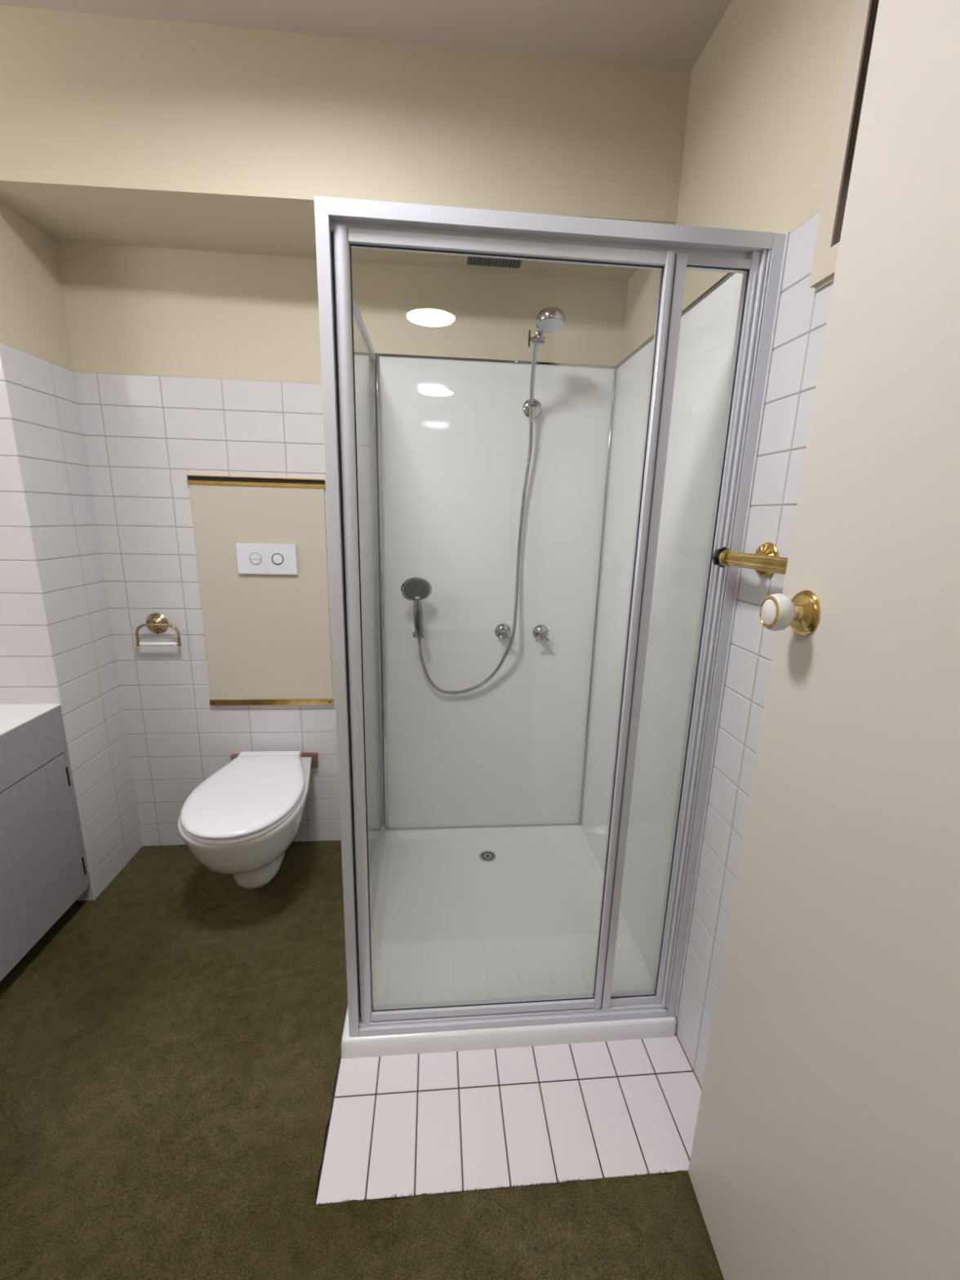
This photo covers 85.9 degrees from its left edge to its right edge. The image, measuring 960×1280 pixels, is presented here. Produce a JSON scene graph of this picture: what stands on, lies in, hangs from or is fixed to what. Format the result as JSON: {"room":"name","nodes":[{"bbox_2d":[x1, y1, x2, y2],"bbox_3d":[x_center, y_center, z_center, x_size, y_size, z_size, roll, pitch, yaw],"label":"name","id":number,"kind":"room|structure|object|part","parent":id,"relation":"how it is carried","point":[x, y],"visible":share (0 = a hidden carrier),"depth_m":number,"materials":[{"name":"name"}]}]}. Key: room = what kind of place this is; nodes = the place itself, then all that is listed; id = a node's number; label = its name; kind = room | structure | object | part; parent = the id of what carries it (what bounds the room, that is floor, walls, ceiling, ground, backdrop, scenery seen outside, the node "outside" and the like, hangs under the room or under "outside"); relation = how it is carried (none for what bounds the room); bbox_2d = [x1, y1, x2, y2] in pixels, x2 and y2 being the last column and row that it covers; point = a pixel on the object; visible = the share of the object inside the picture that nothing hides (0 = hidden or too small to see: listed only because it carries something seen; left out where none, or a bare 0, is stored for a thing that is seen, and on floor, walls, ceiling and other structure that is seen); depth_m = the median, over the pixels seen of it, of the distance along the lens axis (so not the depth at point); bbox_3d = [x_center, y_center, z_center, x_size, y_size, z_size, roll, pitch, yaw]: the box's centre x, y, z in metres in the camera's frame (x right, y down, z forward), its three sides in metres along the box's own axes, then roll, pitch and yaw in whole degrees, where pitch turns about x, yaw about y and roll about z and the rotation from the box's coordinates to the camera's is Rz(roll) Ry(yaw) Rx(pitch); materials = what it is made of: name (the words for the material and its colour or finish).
{"room":"bathroom","nodes":[
{"label":"bathroom","id":0,"kind":"room"},
{"bbox_2d":[0,200,94,901],"bbox_3d":[-1.702,-0.348,1.565,0.719,2.612,0.130,0,13,-5],"label":"wall","id":1,"kind":"structure","parent":0,"point":[27,668],"depth_m":1.56,"materials":[{"name":"white tile"}]},
{"bbox_2d":[0,206,142,899],"bbox_3d":[-1.411,-0.368,1.682,0.120,2.612,0.315,0,13,-5],"label":"wall","id":2,"kind":"structure","parent":0,"point":[41,386],"depth_m":1.70,"materials":[{"name":"white tile"}]},
{"bbox_2d":[54,240,628,846],"bbox_3d":[-0.724,-0.419,1.970,2.900,2.612,0.160,0,13,-5],"label":"wall","id":3,"kind":"structure","parent":0,"point":[185,362],"depth_m":1.79,"materials":[{"name":"beige paint"}]},
{"bbox_2d":[135,613,181,646],"bbox_3d":[-1.192,-0.038,1.915,0.160,0.120,0.044,0,13,-5],"label":"toilet roll holder","id":4,"kind":"object","parent":3,"relation":"attached to","point":[157,623],"visible":1,"depth_m":1.91,"materials":[{"name":"gold metal"}]},
{"bbox_2d":[177,751,311,888],"bbox_3d":[-0.805,0.687,1.828,0.384,0.383,0.572,0,13,-5],"label":"toilet","id":5,"kind":"object","parent":3,"relation":"attached to","point":[242,821],"visible":1,"depth_m":1.67,"materials":[{"name":"white ceramic"}]},
{"bbox_3d":[-0.796,0.537,1.769,0.368,0.014,0.517,0,13,-5],"label":"seat","id":6,"kind":"part","parent":5,"relation":"part of","materials":[{"name":"white plastic"}]},
{"bbox_3d":[-0.794,0.518,1.764,0.368,0.024,0.523,0,13,-5],"label":"lid","id":7,"kind":"part","parent":5,"relation":"part of","materials":[{"name":"white plastic"}]},
{"bbox_2d":[186,475,334,705],"bbox_3d":[-0.805,-0.162,1.932,0.473,0.858,0.018,0,13,-5],"label":"access panel","id":8,"kind":"object","parent":3,"relation":"attached to","point":[268,637],"visible":1,"depth_m":1.93,"materials":[{"name":"beige"}]},
{"bbox_2d":[235,543,297,574],"bbox_3d":[-0.781,-0.297,1.893,0.210,0.110,0.015,0,13,-5],"label":"flush plate","id":9,"kind":"object","parent":8,"relation":"attached to","point":[252,558],"visible":1,"depth_m":1.89,"materials":[{"name":"white plastic"}]},
{"bbox_2d":[231,752,318,768],"bbox_3d":[-0.829,0.489,2.085,0.335,0.060,0.022,0,13,-5],"label":"board","id":10,"kind":"object","parent":3,"relation":"attached to","point":[313,755],"visible":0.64,"depth_m":2.09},
{"bbox_2d":[375,352,617,830],"bbox_3d":[0.044,-0.086,2.033,0.868,1.858,0.016,0,13,-5],"label":"wall panel","id":11,"kind":"object","parent":3,"relation":"attached to","point":[452,433],"visible":0.88,"depth_m":2.00,"materials":[{"name":"white plastic"}]},
{"bbox_2d":[412,626,426,637],"bbox_3d":[-0.232,-0.032,1.979,0.055,0.034,0.087,0,13,-5],"label":"holder","id":12,"kind":"object","parent":11,"relation":"attached to","point":[423,634],"visible":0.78,"depth_m":1.94,"materials":[{"name":"silver metal"}]},
{"bbox_3d":[0.067,-0.985,1.822,0.868,0.008,0.009,0,13,-5],"label":"trim","id":13,"kind":"part","parent":11,"relation":"part of","materials":[{"name":"silver metal"}]},
{"bbox_2d":[494,623,511,641],"bbox_3d":[0.092,-0.028,2.024,0.065,0.065,0.058,0,13,-5],"label":"tap","id":14,"kind":"object","parent":11,"relation":"attached to","point":[502,631],"visible":0.97,"depth_m":2.03,"materials":[{"name":"silver metal"}]},
{"bbox_2d":[532,624,550,642],"bbox_3d":[0.245,-0.024,2.038,0.065,0.065,0.058,0,13,-5],"label":"tap","id":15,"kind":"object","parent":11,"relation":"attached to","point":[540,632],"visible":1,"depth_m":2.04,"materials":[{"name":"silver metal"}]},
{"bbox_3d":[0.245,-0.022,2.029,0.060,0.060,0.036,0,13,-5],"label":"cross handle","id":16,"kind":"part","parent":15,"relation":"part of","materials":[{"name":"silver metal"}]},
{"bbox_2d":[522,306,564,418],"bbox_3d":[0.199,-0.907,1.711,0.109,0.277,0.271,0,13,-5],"label":"shower","id":17,"kind":"object","parent":11,"relation":"attached to","point":[550,319],"visible":0.99,"depth_m":1.62,"materials":[{"name":"silver metal"}]},
{"bbox_2d":[417,414,533,694],"bbox_3d":[-0.028,-0.289,1.933,0.414,1.057,0.060,1,13,-4],"label":"shower hose","id":18,"kind":"object","parent":17,"relation":"attached to","point":[531,416],"visible":0.98,"depth_m":1.97,"materials":[{"name":"silver metal"}]},
{"bbox_2d":[400,577,431,639],"bbox_3d":[-0.237,-0.119,1.923,0.116,0.238,0.054,0,13,-5],"label":"shower","id":19,"kind":"object","parent":18,"relation":"attached to","point":[415,589],"visible":0.98,"depth_m":1.91,"materials":[{"name":"silver metal"}]},
{"bbox_3d":[-0.233,-0.081,1.940,0.036,0.156,0.038,0,13,-5],"label":"handle","id":20,"kind":"part","parent":19,"relation":"part of","materials":[{"name":"silver metal"}]},
{"bbox_3d":[0.155,-0.949,1.622,0.005,0.047,0.009,0,13,-5],"label":"clamp lever","id":21,"kind":"part","parent":17,"relation":"part of","materials":[{"name":"silver metal"}]},
{"bbox_3d":[0.178,-0.885,1.719,0.018,0.166,0.158,2,13,2],"label":"arm","id":22,"kind":"part","parent":17,"relation":"part of","materials":[{"name":"silver metal"}]},
{"bbox_3d":[0.219,-0.977,1.602,0.081,0.017,0.080,0,13,-5],"label":"spray plate","id":23,"kind":"part","parent":17,"relation":"part of","materials":[{"name":"white plastic"}]},
{"bbox_2d":[0,4,691,279],"bbox_3d":[-0.394,-1.404,1.495,1.874,0.380,0.368,0,13,-5],"label":"wall","id":24,"kind":"structure","parent":0,"point":[115,130],"depth_m":1.36,"materials":[{"name":"beige paint"}]},
{"bbox_2d":[464,256,524,269],"bbox_3d":[0.052,-1.224,1.628,0.192,0.008,0.192,0,13,-5],"label":"air vent","id":25,"kind":"object","parent":24,"relation":"in","point":[474,261],"visible":0.34,"depth_m":1.69,"materials":[{"name":"black"}]},
{"bbox_2d":[0,840,724,1279],"bbox_3d":[-0.391,1.592,-0.722,3.100,0.064,6.350,0,13,-5],"label":"floor","id":26,"kind":"structure","parent":0,"point":[171,1045],"depth_m":1.18,"materials":[{"name":"green carpet"}]},
{"bbox_2d":[0,706,89,981],"bbox_3d":[-1.602,0.720,1.084,0.602,0.734,1.304,0,13,-5],"label":"vanity cabinet","id":27,"kind":"object","parent":26,"relation":"on","point":[43,867],"visible":1,"depth_m":1.56,"materials":[{"name":"grey laminate"}]},
{"bbox_2d":[0,703,61,736],"bbox_3d":[-1.602,0.361,0.996,0.619,0.005,1.320,0,13,-5],"label":"countertop","id":28,"kind":"structure","parent":27,"relation":"on","point":[12,716],"depth_m":1.58,"materials":[{"name":"white"}]},
{"bbox_2d":[340,824,676,1058],"bbox_3d":[0.050,0.946,1.803,0.900,0.050,0.920,0,13,-5],"label":"shower tray","id":29,"kind":"object","parent":26,"relation":"on","point":[476,913],"visible":0.86,"depth_m":1.71,"materials":[{"name":"white ceramic"}]},
{"bbox_2d":[314,195,789,1036],"bbox_3d":[0.081,0.019,1.591,0.887,1.850,0.915,0,13,-5],"label":"shower door frame","id":30,"kind":"structure","parent":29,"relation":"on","point":[348,354],"depth_m":1.11,"materials":[{"name":"metal"}]},
{"bbox_3d":[-0.303,0.119,1.136,0.024,1.848,0.046,0,13,-5],"label":"post","id":31,"kind":"part","parent":30,"relation":"part of","materials":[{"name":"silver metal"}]},
{"bbox_3d":[-0.331,-0.876,1.365,0.016,0.022,0.865,0,13,-5],"label":"rail","id":32,"kind":"part","parent":30,"relation":"part of","materials":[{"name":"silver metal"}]},
{"bbox_3d":[-0.354,0.013,1.569,0.005,1.804,0.850,0,13,-5],"label":"pane","id":33,"kind":"part","parent":30,"relation":"part of","materials":[{"name":"clear glass"}]},
{"bbox_3d":[-0.378,0.899,1.789,0.016,0.022,0.865,0,13,-5],"label":"rail","id":34,"kind":"part","parent":30,"relation":"part of","materials":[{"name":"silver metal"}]},
{"bbox_3d":[0.030,0.124,1.165,0.639,1.780,0.030,0,13,-5],"label":"door","id":35,"kind":"part","parent":30,"relation":"part of","materials":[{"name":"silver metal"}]},
{"bbox_3d":[0.096,1.005,1.387,0.826,0.029,0.050,0,13,-5],"label":"sill","id":36,"kind":"part","parent":30,"relation":"part of","materials":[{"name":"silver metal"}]},
{"bbox_3d":[0.131,-0.758,0.963,0.849,0.040,0.046,0,13,-5],"label":"rail","id":37,"kind":"part","parent":30,"relation":"part of","materials":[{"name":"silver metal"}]},
{"bbox_3d":[0.410,0.980,1.409,0.138,0.023,0.022,0,13,-5],"label":"fixed pane rail","id":38,"kind":"part","parent":30,"relation":"part of","materials":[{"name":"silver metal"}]},
{"bbox_3d":[0.455,-0.730,1.001,0.138,0.016,0.022,0,13,-5],"label":"fixed pane rail","id":39,"kind":"part","parent":30,"relation":"part of","materials":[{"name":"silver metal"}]},
{"bbox_2d":[0,0,731,70],"bbox_3d":[-0.597,-1.409,0.606,2.900,0.107,2.360,0,13,-5],"label":"ceiling","id":40,"kind":"structure","parent":0,"point":[660,33],"depth_m":1.26,"materials":[{"name":"beige paint"}]},
{"bbox_2d":[622,0,853,1088],"bbox_3d":[0.658,-0.138,0.945,0.146,2.612,2.206,0,13,-5],"label":"wall","id":41,"kind":"structure","parent":0,"point":[765,85],"depth_m":1.08,"materials":[{"name":"beige paint"}]},
{"bbox_2d":[581,272,742,976],"bbox_3d":[0.515,0.014,1.650,0.022,1.856,0.875,0,13,-5],"label":"wall panel","id":42,"kind":"object","parent":41,"relation":"attached to","point":[708,326],"visible":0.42,"depth_m":1.50,"materials":[{"name":"white plastic"}]},
{"bbox_3d":[0.539,-0.883,1.433,0.022,0.010,0.871,0,13,-5],"label":"trim","id":43,"kind":"part","parent":42,"relation":"part of","materials":[{"name":"silver metal"}]},
{"bbox_2d":[711,542,787,577],"bbox_3d":[0.560,-0.098,0.768,0.079,0.069,0.702,0,13,-5],"label":"towel rail","id":44,"kind":"object","parent":41,"relation":"attached to","point":[766,561],"visible":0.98,"depth_m":1.00,"materials":[{"name":"gold metal"}]},
{"bbox_3d":[0.513,-0.175,1.092,0.043,0.043,0.029,0,13,-5],"label":"knob","id":45,"kind":"part","parent":44,"relation":"part of","materials":[{"name":"black plastic"}]},
{"bbox_3d":[0.544,-0.091,0.743,0.029,0.029,0.652,0,13,-5],"label":"rod","id":46,"kind":"part","parent":44,"relation":"part of","materials":[{"name":"gold metal"}]},
{"bbox_2d":[688,0,959,1279],"bbox_3d":[0.498,0.075,0.417,0.096,2.390,0.840,0,13,-5],"label":"door","id":47,"kind":"structure","parent":41,"relation":"in","point":[826,1144],"depth_m":0.64,"materials":[{"name":"beige paint"}]},
{"bbox_3d":[0.444,-0.041,0.757,0.047,0.056,0.056,0,13,-5],"label":"knob","id":48,"kind":"part","parent":47,"relation":"part of","materials":[{"name":"white ceramic"}]},
{"bbox_2d":[808,0,879,291],"bbox_3d":[0.686,-0.860,0.452,0.133,0.698,0.784,0,13,-5],"label":"trim","id":49,"kind":"structure","parent":41,"relation":"attached to","point":[864,12],"depth_m":0.83,"materials":[{"name":"beige paint"}]}
]}

